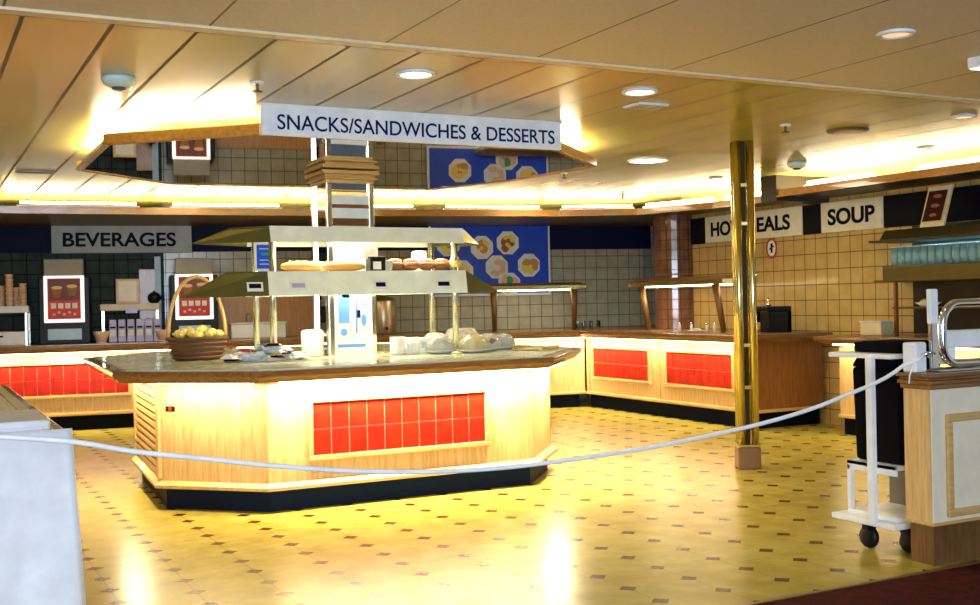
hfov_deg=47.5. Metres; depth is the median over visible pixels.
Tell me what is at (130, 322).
snack packet
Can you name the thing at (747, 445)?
pillar
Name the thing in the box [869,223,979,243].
hood
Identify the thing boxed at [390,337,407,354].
mug
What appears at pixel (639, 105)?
ceiling vent
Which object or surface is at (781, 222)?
wall sign
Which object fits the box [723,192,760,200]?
lamp
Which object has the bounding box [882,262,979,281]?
shelf
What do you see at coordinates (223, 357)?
sachet
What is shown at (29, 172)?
ceiling slot
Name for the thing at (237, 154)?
mirror
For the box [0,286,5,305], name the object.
cup stack
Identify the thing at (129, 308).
shelf
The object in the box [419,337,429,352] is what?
mug
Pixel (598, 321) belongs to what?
glass tumbler
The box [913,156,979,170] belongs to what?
lamp
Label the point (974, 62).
exit light
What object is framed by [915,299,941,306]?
serving bowl
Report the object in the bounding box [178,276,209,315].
picture
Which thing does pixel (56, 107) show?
ceiling
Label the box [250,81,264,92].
sprinkler
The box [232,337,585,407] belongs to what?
counter
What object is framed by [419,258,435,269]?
roll
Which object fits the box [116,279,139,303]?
menu
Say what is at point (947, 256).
drinking glass
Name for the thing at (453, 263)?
pastry
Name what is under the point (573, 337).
lamp
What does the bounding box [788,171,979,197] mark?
ceiling
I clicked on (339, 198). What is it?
column
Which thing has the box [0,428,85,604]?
cloth
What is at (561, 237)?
trim
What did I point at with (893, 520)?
tray
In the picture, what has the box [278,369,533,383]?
lamp
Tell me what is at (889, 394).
bag
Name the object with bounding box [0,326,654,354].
countertop
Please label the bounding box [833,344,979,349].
lamp
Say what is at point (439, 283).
print
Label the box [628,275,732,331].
shelf
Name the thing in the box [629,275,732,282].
hood
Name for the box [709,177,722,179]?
recessed light
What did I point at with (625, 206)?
lamp
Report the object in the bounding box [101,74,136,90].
smoke detector
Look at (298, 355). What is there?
sachet
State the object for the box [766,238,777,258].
prohibition sign
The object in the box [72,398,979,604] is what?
floor
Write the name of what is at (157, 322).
snack packet
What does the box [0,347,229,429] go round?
counter
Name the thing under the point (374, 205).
lamp
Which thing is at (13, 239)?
trim
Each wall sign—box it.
[51,226,191,252]
[705,206,802,242]
[821,196,883,232]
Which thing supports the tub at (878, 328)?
on the countertop at (846, 338)
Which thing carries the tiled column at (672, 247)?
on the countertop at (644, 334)
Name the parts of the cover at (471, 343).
plate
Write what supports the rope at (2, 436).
attached to the block
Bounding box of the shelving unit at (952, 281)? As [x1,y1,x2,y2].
[869,220,979,334]
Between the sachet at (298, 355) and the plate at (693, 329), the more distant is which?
the plate at (693, 329)
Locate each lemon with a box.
[176,330,185,337]
[187,329,194,336]
[192,331,204,336]
[195,327,204,333]
[203,329,212,336]
[208,328,215,335]
[214,329,224,336]
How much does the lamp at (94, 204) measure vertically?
0.098 m
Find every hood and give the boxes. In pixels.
[488,282,585,285]
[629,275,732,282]
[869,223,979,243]
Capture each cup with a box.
[5,274,12,278]
[411,251,426,269]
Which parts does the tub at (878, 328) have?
lid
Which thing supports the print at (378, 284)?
attached to the display stand
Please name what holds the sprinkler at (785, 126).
attached to the ceiling at (56, 107)
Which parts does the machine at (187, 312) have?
display frame, blue panel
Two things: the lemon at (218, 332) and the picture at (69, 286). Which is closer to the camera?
the lemon at (218, 332)
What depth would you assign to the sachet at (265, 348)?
8.07 m
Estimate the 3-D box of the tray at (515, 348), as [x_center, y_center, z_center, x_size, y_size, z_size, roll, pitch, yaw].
[0.381,0.379,9.153,0.240,0.012,0.400,-1,0,22]
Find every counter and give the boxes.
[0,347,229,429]
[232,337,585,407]
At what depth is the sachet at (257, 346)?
8.06 m
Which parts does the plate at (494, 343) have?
plate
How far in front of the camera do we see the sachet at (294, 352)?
8.25 m
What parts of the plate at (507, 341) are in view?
plate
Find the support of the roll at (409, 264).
on the display stand
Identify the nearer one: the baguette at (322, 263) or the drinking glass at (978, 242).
the baguette at (322, 263)
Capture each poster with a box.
[334,294,371,351]
[428,226,550,296]
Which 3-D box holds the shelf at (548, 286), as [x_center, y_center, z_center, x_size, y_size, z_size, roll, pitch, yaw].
[0.551,0.052,14.484,1.350,0.615,0.460,-1,0,-17]
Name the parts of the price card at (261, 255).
blue panel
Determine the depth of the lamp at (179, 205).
12.12 m
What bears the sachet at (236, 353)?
on the sachet
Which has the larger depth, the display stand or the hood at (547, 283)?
the hood at (547, 283)
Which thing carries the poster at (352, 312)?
attached to the column at (339, 198)
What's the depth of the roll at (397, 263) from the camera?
8.83 m
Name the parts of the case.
lid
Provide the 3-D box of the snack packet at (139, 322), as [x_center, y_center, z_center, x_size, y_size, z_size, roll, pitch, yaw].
[-4.059,0.321,12.905,0.090,0.260,0.066,-1,0,-17]
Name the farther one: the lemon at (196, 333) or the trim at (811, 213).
the trim at (811, 213)
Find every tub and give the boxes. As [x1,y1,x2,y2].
[385,260,392,270]
[859,320,893,335]
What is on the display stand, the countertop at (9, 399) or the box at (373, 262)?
the box at (373, 262)
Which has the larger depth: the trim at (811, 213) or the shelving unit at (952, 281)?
the trim at (811, 213)
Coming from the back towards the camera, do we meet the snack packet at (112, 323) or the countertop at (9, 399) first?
the snack packet at (112, 323)
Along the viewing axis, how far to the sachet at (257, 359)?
8.09 m
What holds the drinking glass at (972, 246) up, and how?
on the shelving unit at (952, 281)
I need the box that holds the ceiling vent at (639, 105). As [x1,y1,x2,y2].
[623,101,668,109]
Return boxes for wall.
[0,228,644,397]
[643,226,654,325]
[681,155,979,425]
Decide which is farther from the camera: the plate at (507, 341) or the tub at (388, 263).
the plate at (507, 341)
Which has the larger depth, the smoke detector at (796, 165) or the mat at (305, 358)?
the smoke detector at (796, 165)
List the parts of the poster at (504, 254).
picture plate, picture plate, picture plate, picture plate, picture plate, picture plate, picture plate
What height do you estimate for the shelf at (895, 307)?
0.015 m
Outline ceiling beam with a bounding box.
[761,175,828,203]
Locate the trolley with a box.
[829,351,910,552]
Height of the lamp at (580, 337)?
0.018 m
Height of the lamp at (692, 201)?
0.098 m
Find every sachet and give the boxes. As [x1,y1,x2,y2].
[221,356,240,358]
[224,359,243,360]
[232,352,249,354]
[237,349,255,351]
[247,358,261,360]
[252,345,263,348]
[254,351,264,354]
[258,347,273,349]
[265,343,281,345]
[266,358,280,360]
[267,349,284,352]
[281,356,297,358]
[289,351,304,354]
[294,354,309,357]
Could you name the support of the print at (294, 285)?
attached to the display stand
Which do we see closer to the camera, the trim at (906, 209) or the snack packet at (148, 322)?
the trim at (906, 209)
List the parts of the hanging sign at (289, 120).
rail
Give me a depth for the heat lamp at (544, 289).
14.45 m
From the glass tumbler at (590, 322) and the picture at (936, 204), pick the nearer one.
the picture at (936, 204)
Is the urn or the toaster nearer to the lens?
the toaster
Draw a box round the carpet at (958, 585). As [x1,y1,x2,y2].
[757,563,979,604]
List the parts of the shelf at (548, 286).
post, post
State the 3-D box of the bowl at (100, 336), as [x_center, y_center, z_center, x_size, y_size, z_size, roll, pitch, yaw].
[-4.454,0.395,12.754,0.180,0.130,0.180,-1,0,-17]
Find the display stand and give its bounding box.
[183,226,498,351]
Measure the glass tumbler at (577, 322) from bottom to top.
0.110 m
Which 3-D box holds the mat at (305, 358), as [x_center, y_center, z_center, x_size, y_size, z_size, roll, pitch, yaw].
[-1.638,0.427,8.182,0.740,0.004,0.480,-1,0,-27]
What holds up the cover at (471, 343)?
on the island countertop at (149, 367)
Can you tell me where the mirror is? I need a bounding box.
[76,123,596,189]
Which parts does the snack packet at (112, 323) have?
panel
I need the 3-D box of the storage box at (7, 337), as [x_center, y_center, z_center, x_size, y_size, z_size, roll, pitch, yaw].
[-5.468,0.406,12.613,0.430,0.150,0.364,-1,0,-17]
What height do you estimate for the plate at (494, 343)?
0.144 m
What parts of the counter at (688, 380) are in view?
tile panel, panel frame, tile panel, panel frame, foot moulding, panel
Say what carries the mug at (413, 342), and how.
on the island countertop at (149, 367)
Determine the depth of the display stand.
8.58 m
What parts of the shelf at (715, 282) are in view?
post, post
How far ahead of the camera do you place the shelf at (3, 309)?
12.49 m
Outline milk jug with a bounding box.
[301,329,325,356]
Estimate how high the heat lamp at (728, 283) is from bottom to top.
0.015 m
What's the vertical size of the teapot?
0.150 m
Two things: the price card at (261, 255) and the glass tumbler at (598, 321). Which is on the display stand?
the price card at (261, 255)
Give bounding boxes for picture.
[47,278,80,318]
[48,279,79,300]
[52,288,61,297]
[66,284,76,287]
[67,287,76,295]
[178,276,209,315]
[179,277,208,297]
[183,287,191,294]
[922,189,947,221]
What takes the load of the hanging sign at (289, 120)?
hanging from the ceiling at (56, 107)
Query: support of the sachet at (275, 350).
on the sachet
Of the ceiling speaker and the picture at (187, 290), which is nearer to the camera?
the ceiling speaker
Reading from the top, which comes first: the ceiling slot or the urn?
the ceiling slot
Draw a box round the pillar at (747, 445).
[730,140,760,469]
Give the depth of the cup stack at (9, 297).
12.54 m
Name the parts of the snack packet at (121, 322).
panel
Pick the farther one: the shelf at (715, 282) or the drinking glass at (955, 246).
the shelf at (715, 282)
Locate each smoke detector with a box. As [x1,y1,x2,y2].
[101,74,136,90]
[787,161,806,169]
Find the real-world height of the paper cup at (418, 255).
0.165 m
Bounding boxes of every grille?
[112,86,125,90]
[833,130,861,133]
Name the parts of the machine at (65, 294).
display frame, blue panel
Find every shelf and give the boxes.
[0,306,31,344]
[100,303,159,330]
[488,282,586,330]
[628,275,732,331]
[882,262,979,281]
[892,306,979,308]
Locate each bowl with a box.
[93,331,108,342]
[155,329,170,340]
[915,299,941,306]
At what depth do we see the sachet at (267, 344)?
8.07 m
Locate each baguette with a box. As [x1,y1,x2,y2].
[280,261,321,270]
[311,261,326,270]
[322,261,364,270]
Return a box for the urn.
[376,295,396,333]
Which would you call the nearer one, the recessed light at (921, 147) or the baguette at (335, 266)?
the baguette at (335, 266)
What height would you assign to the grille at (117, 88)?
0.020 m
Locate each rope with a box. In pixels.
[0,353,924,473]
[908,362,914,383]
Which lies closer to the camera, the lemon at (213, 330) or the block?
the block
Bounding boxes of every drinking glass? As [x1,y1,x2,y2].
[890,247,897,265]
[898,247,905,264]
[905,246,912,264]
[912,246,920,264]
[920,245,927,263]
[928,245,935,263]
[936,244,943,263]
[943,244,951,262]
[952,243,959,262]
[960,242,968,261]
[968,242,976,261]
[977,241,979,261]
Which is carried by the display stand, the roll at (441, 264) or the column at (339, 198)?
the roll at (441, 264)
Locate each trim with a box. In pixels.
[0,6,979,103]
[0,196,760,216]
[0,226,51,252]
[191,226,650,251]
[691,218,706,244]
[741,561,979,604]
[777,162,979,196]
[802,204,821,234]
[883,184,979,227]
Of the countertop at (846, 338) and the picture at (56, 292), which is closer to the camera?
the countertop at (846, 338)
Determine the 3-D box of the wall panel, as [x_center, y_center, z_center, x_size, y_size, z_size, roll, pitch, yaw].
[-2.601,0.153,13.954,2.250,0.534,0.022,-1,0,-17]
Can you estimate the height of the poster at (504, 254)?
0.962 m
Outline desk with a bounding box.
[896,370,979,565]
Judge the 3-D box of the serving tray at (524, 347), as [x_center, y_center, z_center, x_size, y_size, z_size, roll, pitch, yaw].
[0.381,0.370,9.153,0.260,0.030,0.400,-1,0,22]
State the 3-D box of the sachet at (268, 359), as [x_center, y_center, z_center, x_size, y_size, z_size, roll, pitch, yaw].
[-1.588,0.412,8.101,0.126,0.022,0.084,-1,0,-45]
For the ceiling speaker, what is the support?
attached to the ceiling at (56, 107)
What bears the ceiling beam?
attached to the ceiling at (56, 107)
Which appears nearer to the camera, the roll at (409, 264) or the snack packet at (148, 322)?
the roll at (409, 264)
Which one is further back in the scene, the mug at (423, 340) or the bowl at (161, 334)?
the bowl at (161, 334)
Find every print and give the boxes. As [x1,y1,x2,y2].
[249,284,260,287]
[292,283,304,287]
[376,282,385,286]
[438,282,449,285]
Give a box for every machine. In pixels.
[38,259,92,343]
[169,258,218,336]
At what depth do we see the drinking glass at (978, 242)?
9.50 m
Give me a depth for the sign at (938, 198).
9.89 m
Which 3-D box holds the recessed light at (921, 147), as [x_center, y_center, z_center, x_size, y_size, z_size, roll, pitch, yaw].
[3.638,-1.290,9.282,0.150,0.014,0.150,-1,0,-27]
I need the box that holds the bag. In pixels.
[853,357,940,464]
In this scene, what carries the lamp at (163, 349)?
on the counter at (69, 392)
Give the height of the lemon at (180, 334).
0.069 m
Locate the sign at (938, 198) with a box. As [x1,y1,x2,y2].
[920,184,953,227]
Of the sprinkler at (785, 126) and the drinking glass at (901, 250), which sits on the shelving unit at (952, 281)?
the drinking glass at (901, 250)
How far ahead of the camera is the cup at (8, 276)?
12.54 m
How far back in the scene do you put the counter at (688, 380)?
12.00 m
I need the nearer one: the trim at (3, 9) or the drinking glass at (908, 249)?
the trim at (3, 9)
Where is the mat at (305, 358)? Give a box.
[209,357,325,363]
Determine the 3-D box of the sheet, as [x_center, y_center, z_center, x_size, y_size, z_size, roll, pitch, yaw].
[-2.704,0.525,4.467,1.700,0.045,0.610,-1,0,-27]
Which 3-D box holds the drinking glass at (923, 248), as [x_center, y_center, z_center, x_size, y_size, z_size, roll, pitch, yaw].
[3.923,-0.430,10.049,0.076,0.173,0.074,-1,0,-27]
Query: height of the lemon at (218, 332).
0.069 m
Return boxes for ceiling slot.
[15,171,55,173]
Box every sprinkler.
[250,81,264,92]
[780,124,790,132]
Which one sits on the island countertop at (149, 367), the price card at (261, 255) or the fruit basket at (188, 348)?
the fruit basket at (188, 348)
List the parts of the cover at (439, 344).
plate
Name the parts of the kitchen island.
foot moulding, panel frame, tile panel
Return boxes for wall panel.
[218,296,312,337]
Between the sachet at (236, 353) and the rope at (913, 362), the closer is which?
the rope at (913, 362)
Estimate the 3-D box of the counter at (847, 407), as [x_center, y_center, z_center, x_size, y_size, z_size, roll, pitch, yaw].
[4.056,0.815,9.809,0.670,0.880,2.215,-1,0,-27]
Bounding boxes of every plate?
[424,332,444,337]
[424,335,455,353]
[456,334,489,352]
[481,333,502,350]
[496,334,516,348]
[687,328,704,331]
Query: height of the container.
0.300 m
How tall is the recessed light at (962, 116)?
0.014 m
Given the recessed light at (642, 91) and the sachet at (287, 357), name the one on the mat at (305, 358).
the sachet at (287, 357)
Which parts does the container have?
lid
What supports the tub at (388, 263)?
on the display stand
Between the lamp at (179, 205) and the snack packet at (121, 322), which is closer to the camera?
the lamp at (179, 205)
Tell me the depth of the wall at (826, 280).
11.60 m
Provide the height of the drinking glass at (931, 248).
0.173 m
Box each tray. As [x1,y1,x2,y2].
[513,345,558,350]
[514,347,541,349]
[832,510,910,530]
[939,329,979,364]
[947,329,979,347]
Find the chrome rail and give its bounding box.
[926,289,979,371]
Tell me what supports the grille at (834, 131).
attached to the ceiling speaker
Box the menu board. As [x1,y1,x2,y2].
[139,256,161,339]
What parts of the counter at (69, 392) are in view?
tile panel, panel frame, foot moulding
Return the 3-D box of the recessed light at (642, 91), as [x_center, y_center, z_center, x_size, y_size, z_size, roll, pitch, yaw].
[0.876,-1.229,6.507,0.220,0.014,0.220,-1,0,-27]
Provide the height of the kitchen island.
0.862 m
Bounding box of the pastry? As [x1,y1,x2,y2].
[448,256,460,268]
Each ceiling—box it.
[0,0,979,209]
[0,203,785,225]
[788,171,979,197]
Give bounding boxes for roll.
[389,259,403,270]
[403,258,419,270]
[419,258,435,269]
[434,258,449,269]
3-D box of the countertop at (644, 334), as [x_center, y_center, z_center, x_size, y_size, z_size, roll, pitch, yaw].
[2.320,0.364,12.591,1.149,0.085,3.094,-1,0,-27]
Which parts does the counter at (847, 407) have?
foot moulding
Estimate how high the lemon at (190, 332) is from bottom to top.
0.069 m
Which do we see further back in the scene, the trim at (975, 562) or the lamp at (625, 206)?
the lamp at (625, 206)
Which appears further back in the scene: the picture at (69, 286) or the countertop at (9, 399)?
the picture at (69, 286)
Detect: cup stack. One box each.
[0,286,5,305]
[5,274,13,305]
[13,287,19,305]
[19,283,26,305]
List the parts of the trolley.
rail, post, panel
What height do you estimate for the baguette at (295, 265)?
0.089 m
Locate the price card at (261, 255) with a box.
[253,242,275,270]
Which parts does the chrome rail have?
plate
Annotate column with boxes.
[304,169,378,355]
[653,215,693,328]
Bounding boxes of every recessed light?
[395,69,435,78]
[621,87,658,95]
[627,157,668,163]
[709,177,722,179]
[875,28,915,39]
[917,146,935,149]
[951,114,976,119]
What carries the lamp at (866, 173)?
on the ceiling
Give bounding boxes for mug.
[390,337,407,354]
[405,337,421,353]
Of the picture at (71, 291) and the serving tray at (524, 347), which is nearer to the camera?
the serving tray at (524, 347)
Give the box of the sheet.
[0,409,50,432]
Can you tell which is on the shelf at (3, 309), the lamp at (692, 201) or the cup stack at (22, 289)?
the cup stack at (22, 289)
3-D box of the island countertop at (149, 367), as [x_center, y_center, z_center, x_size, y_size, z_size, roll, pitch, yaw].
[-1.291,0.463,9.230,3.898,0.085,3.818,-1,0,-27]
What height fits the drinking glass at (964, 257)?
0.173 m
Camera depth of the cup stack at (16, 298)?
12.61 m
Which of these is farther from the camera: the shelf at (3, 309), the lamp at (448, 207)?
the lamp at (448, 207)
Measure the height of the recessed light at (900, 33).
0.014 m
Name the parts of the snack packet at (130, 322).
panel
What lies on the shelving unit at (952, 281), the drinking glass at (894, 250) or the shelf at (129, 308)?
the drinking glass at (894, 250)
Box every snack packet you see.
[109,320,116,341]
[118,319,125,341]
[127,319,134,341]
[136,319,143,341]
[145,319,152,340]
[154,319,160,340]
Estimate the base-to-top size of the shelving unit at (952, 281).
1.024 m
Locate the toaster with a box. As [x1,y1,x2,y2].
[757,298,791,332]
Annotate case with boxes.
[854,339,928,353]
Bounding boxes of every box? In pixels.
[0,331,28,345]
[363,247,384,270]
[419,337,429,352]
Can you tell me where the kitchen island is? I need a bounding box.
[131,362,562,511]
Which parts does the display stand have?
post, post, post, post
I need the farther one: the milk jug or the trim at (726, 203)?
the trim at (726, 203)
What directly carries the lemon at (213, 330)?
in the fruit basket at (188, 348)
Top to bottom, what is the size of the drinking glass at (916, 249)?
0.173 m
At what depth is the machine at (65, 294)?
12.57 m
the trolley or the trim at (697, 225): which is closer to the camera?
the trolley
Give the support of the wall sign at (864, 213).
attached to the wall at (826, 280)
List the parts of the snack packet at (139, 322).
panel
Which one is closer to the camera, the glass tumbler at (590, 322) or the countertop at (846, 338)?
the countertop at (846, 338)
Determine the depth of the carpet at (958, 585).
4.99 m
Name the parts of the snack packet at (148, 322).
panel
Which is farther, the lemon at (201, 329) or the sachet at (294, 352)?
the lemon at (201, 329)
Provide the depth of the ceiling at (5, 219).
13.23 m
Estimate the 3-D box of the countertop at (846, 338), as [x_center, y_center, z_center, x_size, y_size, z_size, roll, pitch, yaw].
[4.008,0.338,9.797,0.728,0.075,2.498,-1,0,-27]
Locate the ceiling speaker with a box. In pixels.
[827,127,868,134]
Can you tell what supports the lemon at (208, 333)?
on the fruit basket at (188, 348)
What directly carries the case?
on the trolley
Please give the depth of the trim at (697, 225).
13.40 m
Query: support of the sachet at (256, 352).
on the sachet
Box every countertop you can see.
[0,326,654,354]
[0,385,62,429]
[83,343,580,382]
[579,328,832,342]
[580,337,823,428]
[812,334,979,347]
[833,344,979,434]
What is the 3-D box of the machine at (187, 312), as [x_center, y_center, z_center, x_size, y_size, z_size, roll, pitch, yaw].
[-3.528,-0.040,13.241,0.540,0.960,0.557,-1,0,-17]
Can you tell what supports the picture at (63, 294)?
attached to the machine at (65, 294)
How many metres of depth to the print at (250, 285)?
8.17 m
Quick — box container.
[228,313,286,338]
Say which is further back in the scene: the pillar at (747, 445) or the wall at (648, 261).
the wall at (648, 261)
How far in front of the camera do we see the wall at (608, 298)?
14.63 m
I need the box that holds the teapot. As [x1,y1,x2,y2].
[147,290,163,302]
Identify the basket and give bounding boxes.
[165,275,228,360]
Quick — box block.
[903,342,936,372]
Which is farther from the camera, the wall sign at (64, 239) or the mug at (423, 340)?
the wall sign at (64, 239)
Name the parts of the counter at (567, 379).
foot moulding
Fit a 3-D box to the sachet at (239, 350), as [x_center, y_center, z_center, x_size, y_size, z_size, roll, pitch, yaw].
[-1.785,0.350,8.151,0.126,0.022,0.084,-1,0,13]
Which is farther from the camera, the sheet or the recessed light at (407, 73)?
the recessed light at (407, 73)
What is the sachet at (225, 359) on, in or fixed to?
on the mat at (305, 358)
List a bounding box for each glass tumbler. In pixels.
[576,321,579,329]
[589,321,592,328]
[597,320,600,328]
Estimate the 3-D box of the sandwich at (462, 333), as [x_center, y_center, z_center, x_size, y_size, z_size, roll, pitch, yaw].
[-0.190,0.311,9.533,0.311,0.175,0.311,-1,0,-27]
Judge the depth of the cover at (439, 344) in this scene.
8.67 m
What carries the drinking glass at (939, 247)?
on the shelving unit at (952, 281)
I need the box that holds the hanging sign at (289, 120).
[258,102,562,149]
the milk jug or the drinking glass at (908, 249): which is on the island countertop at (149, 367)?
the milk jug
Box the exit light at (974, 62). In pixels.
[968,56,979,70]
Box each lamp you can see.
[0,349,170,355]
[16,201,139,206]
[156,383,253,384]
[169,203,281,208]
[237,337,579,347]
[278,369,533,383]
[310,205,415,209]
[443,205,541,209]
[497,289,569,291]
[560,204,634,209]
[580,337,733,343]
[643,197,715,207]
[645,283,732,287]
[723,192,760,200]
[804,172,872,185]
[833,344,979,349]
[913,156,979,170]
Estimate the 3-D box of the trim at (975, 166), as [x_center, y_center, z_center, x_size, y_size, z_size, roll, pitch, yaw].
[3.656,-1.110,9.797,0.070,0.075,3.201,-1,0,-28]
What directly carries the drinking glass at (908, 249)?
on the shelving unit at (952, 281)

